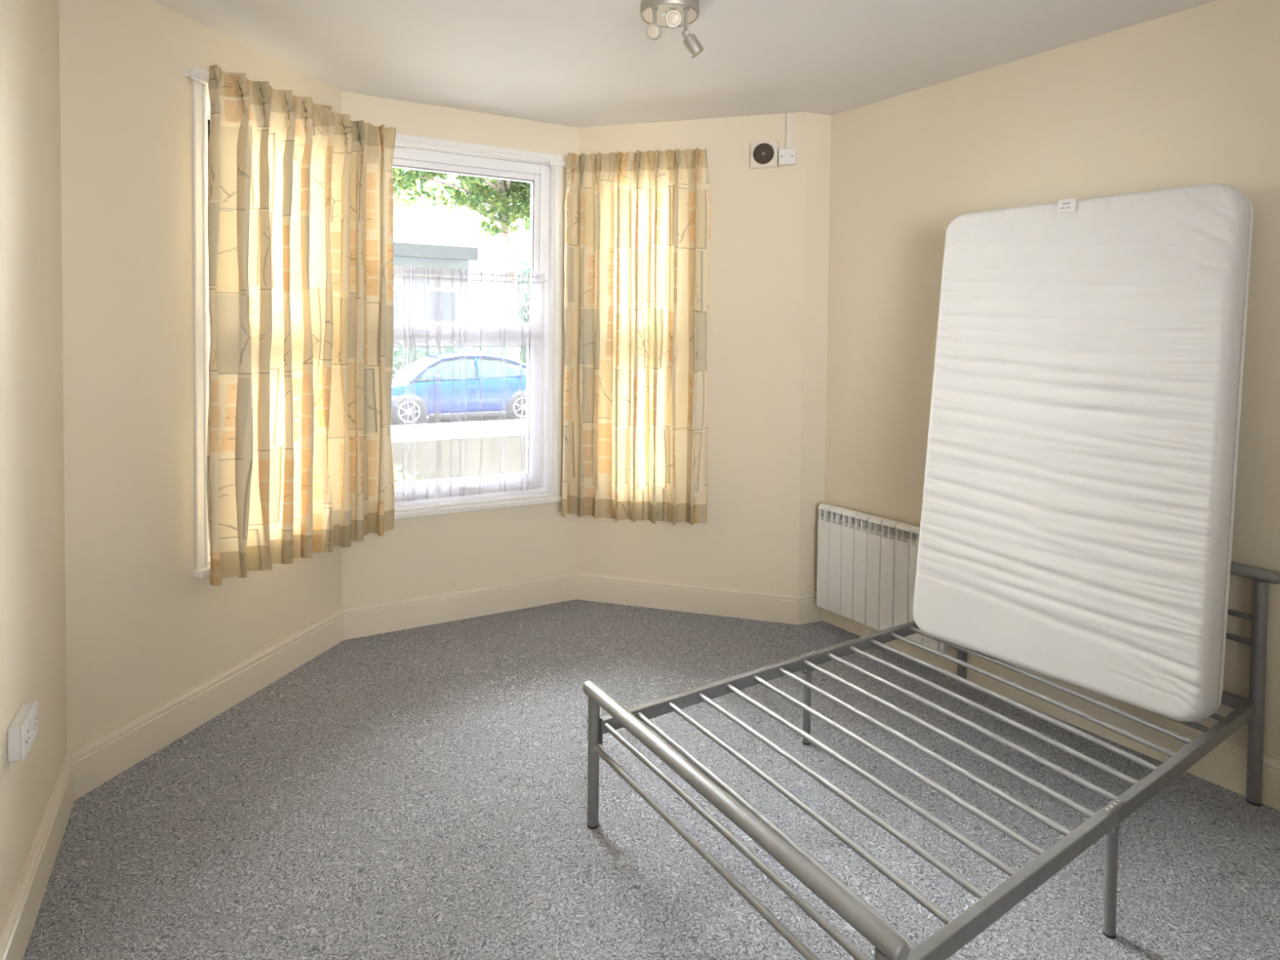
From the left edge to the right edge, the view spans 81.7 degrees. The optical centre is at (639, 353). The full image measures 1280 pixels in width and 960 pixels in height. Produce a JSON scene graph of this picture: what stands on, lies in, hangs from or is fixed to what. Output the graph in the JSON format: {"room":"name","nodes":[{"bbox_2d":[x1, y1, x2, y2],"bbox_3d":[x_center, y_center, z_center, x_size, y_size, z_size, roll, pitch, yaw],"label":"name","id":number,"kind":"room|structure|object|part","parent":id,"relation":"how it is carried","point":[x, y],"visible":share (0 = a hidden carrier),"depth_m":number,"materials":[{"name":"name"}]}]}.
{"room":"bedroom","nodes":[
{"label":"bedroom","id":0,"kind":"room"},
{"bbox_2d":[0,0,66,928],"bbox_3d":[-0.863,0.171,0.328,0.240,2.783,4.889,0,2,-29],"label":"wall","id":1,"kind":"structure","parent":0,"point":[33,615],"depth_m":2.02,"materials":[{"name":"beige paint"}]},
{"bbox_2d":[7,700,37,762],"bbox_3d":[-1.559,0.955,1.872,0.038,0.086,0.146,0,2,-29],"label":"wall socket","id":2,"kind":"object","parent":1,"relation":"attached to","point":[22,731],"visible":1,"depth_m":1.83,"materials":[{"name":"white plastic"}]},
{"bbox_3d":[-1.550,0.955,1.877,0.008,0.086,0.146,0,2,-29],"label":"plate","id":3,"kind":"part","parent":2,"relation":"part of","materials":[{"name":"white plastic"}]},
{"bbox_2d":[0,752,75,959],"bbox_3d":[-0.784,1.479,0.465,0.020,0.163,4.600,0,2,-29],"label":"baseboard","id":4,"kind":"structure","parent":1,"relation":"attached to","point":[17,926],"depth_m":2.01,"materials":[{"name":"beige paint"}]},
{"bbox_2d":[58,0,342,752],"bbox_3d":[-1.822,0.087,3.128,0.240,2.783,1.576,1,2,16],"label":"wall","id":5,"kind":"structure","parent":0,"point":[142,631],"depth_m":2.69,"materials":[{"name":"beige paint"}]},
{"bbox_2d":[192,66,210,577],"bbox_3d":[-1.733,-0.128,3.323,0.275,2.009,0.829,1,2,16],"label":"window","id":6,"kind":"structure","parent":5,"relation":"in","point":[201,99],"depth_m":2.92,"materials":[{"name":"white wood"}]},
{"bbox_3d":[-1.738,0.856,3.346,0.265,0.042,0.825,1,2,16],"label":"sill","id":7,"kind":"part","parent":6,"relation":"part of","materials":[{"name":"white wood"}]},
{"bbox_3d":[-1.736,-0.124,3.329,0.075,1.917,0.718,1,2,16],"label":"frame","id":8,"kind":"part","parent":6,"relation":"part of","materials":[{"name":"white plastic"}]},
{"bbox_3d":[-1.732,-0.575,3.318,0.053,0.898,0.602,1,2,16],"label":"sash","id":9,"kind":"part","parent":6,"relation":"part of","materials":[{"name":"white plastic"}]},
{"bbox_3d":[-1.734,-0.575,3.318,0.004,0.826,0.530,1,2,16],"label":"pane","id":10,"kind":"part","parent":6,"relation":"part of","materials":[{"name":"clear glass"}]},
{"bbox_3d":[-1.742,0.347,3.342,0.053,0.858,0.602,1,2,16],"label":"sash","id":11,"kind":"part","parent":6,"relation":"part of","materials":[{"name":"white plastic"}]},
{"bbox_2d":[181,69,405,146],"bbox_3d":[-1.527,-1.074,3.341,0.171,0.034,1.127,1,2,26],"label":"track","id":12,"kind":"object","parent":6,"relation":"attached to","point":[195,76],"visible":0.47,"depth_m":2.83,"materials":[{"name":"white plastic"}]},
{"bbox_2d":[206,64,395,586],"bbox_3d":[-1.498,-0.101,3.320,0.200,2.087,1.064,1,2,21],"label":"curtain","id":13,"kind":"object","parent":12,"relation":"hanging from","point":[300,192],"visible":1,"depth_m":3.26,"materials":[{"name":"fabric"}]},
{"bbox_2d":[68,607,343,799],"bbox_3d":[-1.710,1.399,3.127,0.020,0.163,1.375,1,2,16],"label":"baseboard","id":14,"kind":"structure","parent":5,"relation":"attached to","point":[108,755],"depth_m":2.93,"materials":[{"name":"beige paint"}]},
{"bbox_2d":[341,91,579,607],"bbox_3d":[-1.000,0.067,4.169,1.500,2.783,0.240,0,2,-28],"label":"wall","id":15,"kind":"structure","parent":0,"point":[442,553],"depth_m":4.06,"materials":[{"name":"beige paint"}]},
{"bbox_2d":[342,570,576,639],"bbox_3d":[-0.950,1.380,4.090,1.302,0.163,0.020,0,2,-28],"label":"baseboard","id":16,"kind":"structure","parent":15,"relation":"attached to","point":[410,612],"depth_m":4.05,"materials":[{"name":"beige paint"}]},
{"bbox_2d":[392,133,563,519],"bbox_3d":[-1.002,-0.142,4.129,1.133,2.009,0.275,0,2,-28],"label":"window","id":17,"kind":"structure","parent":15,"relation":"in","point":[546,180],"depth_m":4.26,"materials":[{"name":"white wood"}]},
{"bbox_3d":[-0.996,-0.589,4.125,0.906,0.898,0.053,0,2,-28],"label":"sash","id":18,"kind":"part","parent":17,"relation":"part of","materials":[{"name":"white plastic"}]},
{"bbox_3d":[-1.005,0.333,4.150,0.906,0.858,0.053,0,2,-28],"label":"sash","id":19,"kind":"part","parent":17,"relation":"part of","materials":[{"name":"white plastic"}]},
{"bbox_3d":[-0.964,0.745,4.144,0.105,0.020,0.020,0,2,-28],"label":"handle","id":20,"kind":"part","parent":17,"relation":"part of","materials":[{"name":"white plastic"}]},
{"bbox_2d":[393,265,546,502],"bbox_3d":[-0.984,0.163,4.086,0.986,1.259,0.049,0,2,-28],"label":"curtain","id":21,"kind":"object","parent":17,"relation":"hanging from","point":[436,277],"visible":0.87,"depth_m":4.04,"materials":[{"name":"white fabric"}]},
{"bbox_3d":[-1.012,0.842,4.150,1.129,0.042,0.265,0,2,-28],"label":"sill","id":22,"kind":"part","parent":17,"relation":"part of","materials":[{"name":"white wood"}]},
{"bbox_2d":[22,599,1279,959],"bbox_3d":[0.960,1.628,1.410,4.465,0.150,7.072,0,2,-29],"label":"floor","id":23,"kind":"structure","parent":0,"point":[418,793],"depth_m":2.37,"materials":[{"name":"grey carpet"}]},
{"bbox_2d":[582,561,1279,959],"bbox_3d":[0.990,1.123,2.418,2.027,0.806,1.222,0,2,-33],"label":"frame","id":24,"kind":"object","parent":23,"relation":"on","point":[889,943],"visible":0.85,"depth_m":2.10,"materials":[{"name":"grey metal"}]},
{"bbox_3d":[-0.149,1.304,2.369,0.037,0.412,0.037,1,2,0],"label":"foot post","id":25,"kind":"part","parent":24,"relation":"part of","materials":[{"name":"grey metal"}]},
{"bbox_3d":[0.677,1.188,2.876,1.901,0.044,0.026,0,2,-32],"label":"rail","id":26,"kind":"part","parent":24,"relation":"part of","materials":[{"name":"grey metal"}]},
{"bbox_3d":[0.646,1.358,2.863,0.029,0.294,0.029,1,2,0],"label":"leg","id":27,"kind":"part","parent":24,"relation":"part of","materials":[{"name":"grey metal"}]},
{"bbox_3d":[0.648,1.196,2.858,0.090,0.066,0.020,0,2,-32],"label":"joint plate","id":28,"kind":"part","parent":24,"relation":"part of","materials":[{"name":"grey metal"}]},
{"bbox_3d":[0.463,1.336,1.410,0.037,0.412,0.037,1,2,0],"label":"foot post","id":29,"kind":"part","parent":24,"relation":"part of","materials":[{"name":"grey metal"}]},
{"bbox_3d":[1.489,1.119,3.403,0.042,0.759,0.042,1,2,0],"label":"head post","id":30,"kind":"part","parent":24,"relation":"part of","materials":[{"name":"grey metal"}]},
{"bbox_3d":[1.276,1.218,1.972,1.940,0.044,0.026,0,2,-34],"label":"rail","id":31,"kind":"part","parent":24,"relation":"part of","materials":[{"name":"grey metal"}]},
{"bbox_2d":[912,183,1253,721],"bbox_3d":[1.610,0.307,2.812,0.403,1.787,1.030,-1,2,-39],"label":"mattress","id":32,"kind":"object","parent":24,"relation":"on","point":[1076,519],"visible":1,"depth_m":2.65,"materials":[{"name":"white fabric"}]},
{"bbox_3d":[1.246,1.388,1.957,0.029,0.294,0.029,1,2,0],"label":"leg","id":33,"kind":"part","parent":24,"relation":"part of","materials":[{"name":"grey metal"}]},
{"bbox_3d":[1.248,1.226,1.953,0.090,0.066,0.020,0,2,-34],"label":"joint plate","id":34,"kind":"part","parent":24,"relation":"part of","materials":[{"name":"grey metal"}]},
{"bbox_3d":[1.791,1.194,2.959,0.030,0.040,1.049,0,2,-35],"label":"headboard cross rail","id":35,"kind":"part","parent":24,"relation":"part of","materials":[{"name":"grey metal"}]},
{"bbox_3d":[2.101,1.149,2.517,0.042,0.759,0.042,1,2,0],"label":"head post","id":36,"kind":"part","parent":24,"relation":"part of","materials":[{"name":"grey metal"}]},
{"bbox_2d":[151,0,1217,127],"bbox_3d":[0.989,-1.304,1.332,4.465,0.150,7.072,0,2,-29],"label":"ceiling","id":37,"kind":"structure","parent":0,"point":[571,63],"depth_m":3.10,"materials":[{"name":"paint"}]},
{"bbox_2d":[640,0,703,57],"bbox_3d":[0.114,-1.168,2.701,0.228,0.213,0.223,1,2,0],"label":"ceiling spotlight","id":38,"kind":"object","parent":37,"relation":"attached to","point":[658,14],"visible":1,"depth_m":2.63,"materials":[{"name":"silver metal"}]},
{"bbox_3d":[0.052,-1.189,2.637,0.024,0.086,0.024,1,2,0],"label":"stem","id":39,"kind":"part","parent":38,"relation":"part of","materials":[{"name":"silver metal"}]},
{"bbox_3d":[0.164,-1.184,2.637,0.024,0.094,0.024,1,2,0],"label":"stem","id":40,"kind":"part","parent":38,"relation":"part of","materials":[{"name":"silver metal"}]},
{"bbox_2d":[576,111,805,594],"bbox_3d":[0.241,0.075,4.325,1.395,2.783,0.240,1,2,16],"label":"wall","id":41,"kind":"structure","parent":0,"point":[748,538],"depth_m":4.11,"materials":[{"name":"beige paint"}]},
{"bbox_2d":[576,571,799,625],"bbox_3d":[0.243,1.389,4.221,1.304,0.163,0.020,1,2,16],"label":"baseboard","id":42,"kind":"structure","parent":41,"relation":"attached to","point":[700,598],"depth_m":4.20,"materials":[{"name":"beige paint"}]},
{"bbox_2d":[750,140,777,168],"bbox_3d":[0.676,-1.085,4.032,0.148,0.144,0.032,1,2,16],"label":"air vent","id":43,"kind":"object","parent":41,"relation":"in","point":[763,154],"visible":1,"depth_m":4.02,"materials":[{"name":"beige plastic"}]},
{"bbox_2d":[753,143,773,164],"bbox_3d":[0.671,-1.086,4.024,0.113,0.113,0.007,1,2,16],"label":"grille","id":44,"kind":"object","parent":43,"relation":"attached to","point":[763,153],"depth_m":4.02,"materials":[{"name":"brown plastic"}]},
{"bbox_2d":[778,148,795,165],"bbox_3d":[0.794,-1.059,3.992,0.086,0.084,0.046,1,2,16],"label":"switch box","id":45,"kind":"object","parent":41,"relation":"attached to","point":[786,156],"visible":1,"depth_m":3.97,"materials":[{"name":"beige plastic"}]},
{"bbox_2d":[786,112,792,148],"bbox_3d":[0.807,-1.200,4.002,0.030,0.202,0.014,1,2,16],"label":"cable trunking","id":46,"kind":"object","parent":41,"relation":"attached to","point":[789,115],"visible":0.96,"depth_m":4.00,"materials":[{"name":"beige plastic"}]},
{"bbox_3d":[0.013,-0.137,4.344,0.684,2.009,0.432,1,2,0],"label":"window","id":47,"kind":"structure","parent":41,"relation":"in","visible":0},
{"bbox_2d":[550,160,566,166],"bbox_3d":[-0.064,-1.082,4.186,0.886,0.034,0.118,1,2,8],"label":"track","id":48,"kind":"object","parent":47,"relation":"attached to","point":[561,162],"visible":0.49,"depth_m":4.21,"materials":[{"name":"white plastic"}]},
{"bbox_2d":[561,146,711,525],"bbox_3d":[-0.025,-0.091,4.144,0.822,2.082,0.169,1,2,11],"label":"curtain","id":49,"kind":"object","parent":48,"relation":"hanging from","point":[637,264],"visible":1,"depth_m":4.15,"materials":[{"name":"fabric"}]},
{"bbox_2d":[798,111,831,593],"bbox_3d":[0.988,0.086,4.203,0.254,2.783,0.368,1,2,0],"label":"wall","id":50,"kind":"structure","parent":0,"point":[818,126],"depth_m":4.05,"materials":[{"name":"beige paint"}]},
{"bbox_2d":[798,591,822,624],"bbox_3d":[0.944,1.400,4.078,0.174,0.163,0.020,0,2,-24],"label":"baseboard","id":51,"kind":"structure","parent":50,"relation":"attached to","point":[809,612],"depth_m":4.06,"materials":[{"name":"beige paint"}]},
{"bbox_2d":[824,0,1279,759],"bbox_3d":[2.782,0.168,1.809,0.240,2.783,6.137,-1,2,-35],"label":"wall","id":52,"kind":"structure","parent":0,"point":[1191,96],"depth_m":3.11,"materials":[{"name":"beige paint"}]},
{"bbox_2d":[816,502,951,653],"bbox_3d":[1.220,1.107,3.745,0.099,0.561,0.756,-1,2,-35],"label":"radiator","id":53,"kind":"object","parent":52,"relation":"attached to","point":[867,563],"visible":0.7,"depth_m":3.75,"materials":[{"name":"white metal"}]},
{"bbox_2d":[822,608,1279,810],"bbox_3d":[2.622,1.477,1.827,0.020,0.163,5.600,-1,2,-35],"label":"baseboard","id":54,"kind":"structure","parent":52,"relation":"attached to","point":[1224,766],"depth_m":2.90,"materials":[{"name":"beige paint"}]},
{"label":"outside","id":55,"kind":"structure","parent":0,"visible":0},
{"bbox_3d":[-14.482,0.857,37.398,80.836,0.220,68.880,1,2,0],"label":"ground","id":56,"kind":"structure","parent":55,"visible":0},
{"bbox_2d":[392,242,478,377],"bbox_3d":[-14.684,-1.014,21.060,18.350,4.430,7.350,0,2,-28],"label":"building","id":57,"kind":"structure","parent":56,"relation":"on","point":[418,255],"depth_m":21.56,"materials":[{"name":"white plastic"}]},
{"bbox_3d":[-7.262,-1.353,20.989,0.790,0.940,0.020,0,2,-28],"label":"pane","id":58,"kind":"part","parent":57,"relation":"part of","materials":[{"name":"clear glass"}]},
{"bbox_3d":[-5.810,-1.360,21.772,0.790,0.940,0.020,0,2,-28],"label":"pane","id":59,"kind":"part","parent":57,"relation":"part of","materials":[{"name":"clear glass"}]},
{"bbox_2d":[392,346,526,378],"bbox_3d":[-7.124,0.540,19.481,13.172,1.891,0.908,0,2,-28],"label":"hedge","id":60,"kind":"object","parent":56,"relation":"on","point":[396,353],"visible":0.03,"depth_m":20.08,"materials":[{"name":"green plant"}]},
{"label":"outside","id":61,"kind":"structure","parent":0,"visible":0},
{"bbox_3d":[1.688,1.830,7.420,62.485,0.200,34.864,1,2,0],"label":"garden","id":62,"kind":"object","parent":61,"visible":0},
{"bbox_2d":[393,465,418,482],"bbox_3d":[-1.897,1.338,6.202,1.173,0.836,0.279,0,2,-35],"label":"weeds","id":63,"kind":"object","parent":62,"relation":"on","point":[399,476],"visible":0.02,"depth_m":6.12,"materials":[{"name":"green plant"}]},
{"bbox_2d":[391,419,526,483],"bbox_3d":[-0.960,1.175,7.056,19.000,1.075,0.300,0,2,-28],"label":"wall","id":64,"kind":"structure","parent":62,"relation":"on","point":[491,429],"depth_m":6.59,"materials":[{"name":"stone"}]},
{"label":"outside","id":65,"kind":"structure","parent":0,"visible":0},
{"bbox_2d":[391,415,509,426],"bbox_3d":[-1.812,1.623,13.908,70.001,0.196,12.900,0,2,-28],"label":"road","id":66,"kind":"structure","parent":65,"point":[474,419],"depth_m":16.15,"materials":[{"name":"grey asphalt"}]},
{"bbox_2d":[391,351,526,425],"bbox_3d":[-3.925,0.730,15.934,3.890,1.516,1.980,0,2,-28],"label":"car","id":67,"kind":"object","parent":66,"relation":"on","point":[491,363],"visible":0.6,"depth_m":15.27,"materials":[{"name":"blue paint"}]},
{"bbox_2d":[392,167,530,361],"bbox_3d":[-3.974,-2.879,17.237,5.597,8.599,4.200,0,2,-26],"label":"tree","id":68,"kind":"object","parent":66,"relation":"on","point":[500,190],"visible":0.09,"depth_m":17.21,"materials":[{"name":"green plant"}]},
{"bbox_2d":[516,254,530,364],"bbox_3d":[-2.454,-1.274,20.549,1.718,5.225,2.524,2,2,42],"label":"shrub","id":69,"kind":"object","parent":66,"relation":"on","point":[526,271],"visible":0.05,"depth_m":20.05,"materials":[{"name":"green plant"}]}
]}

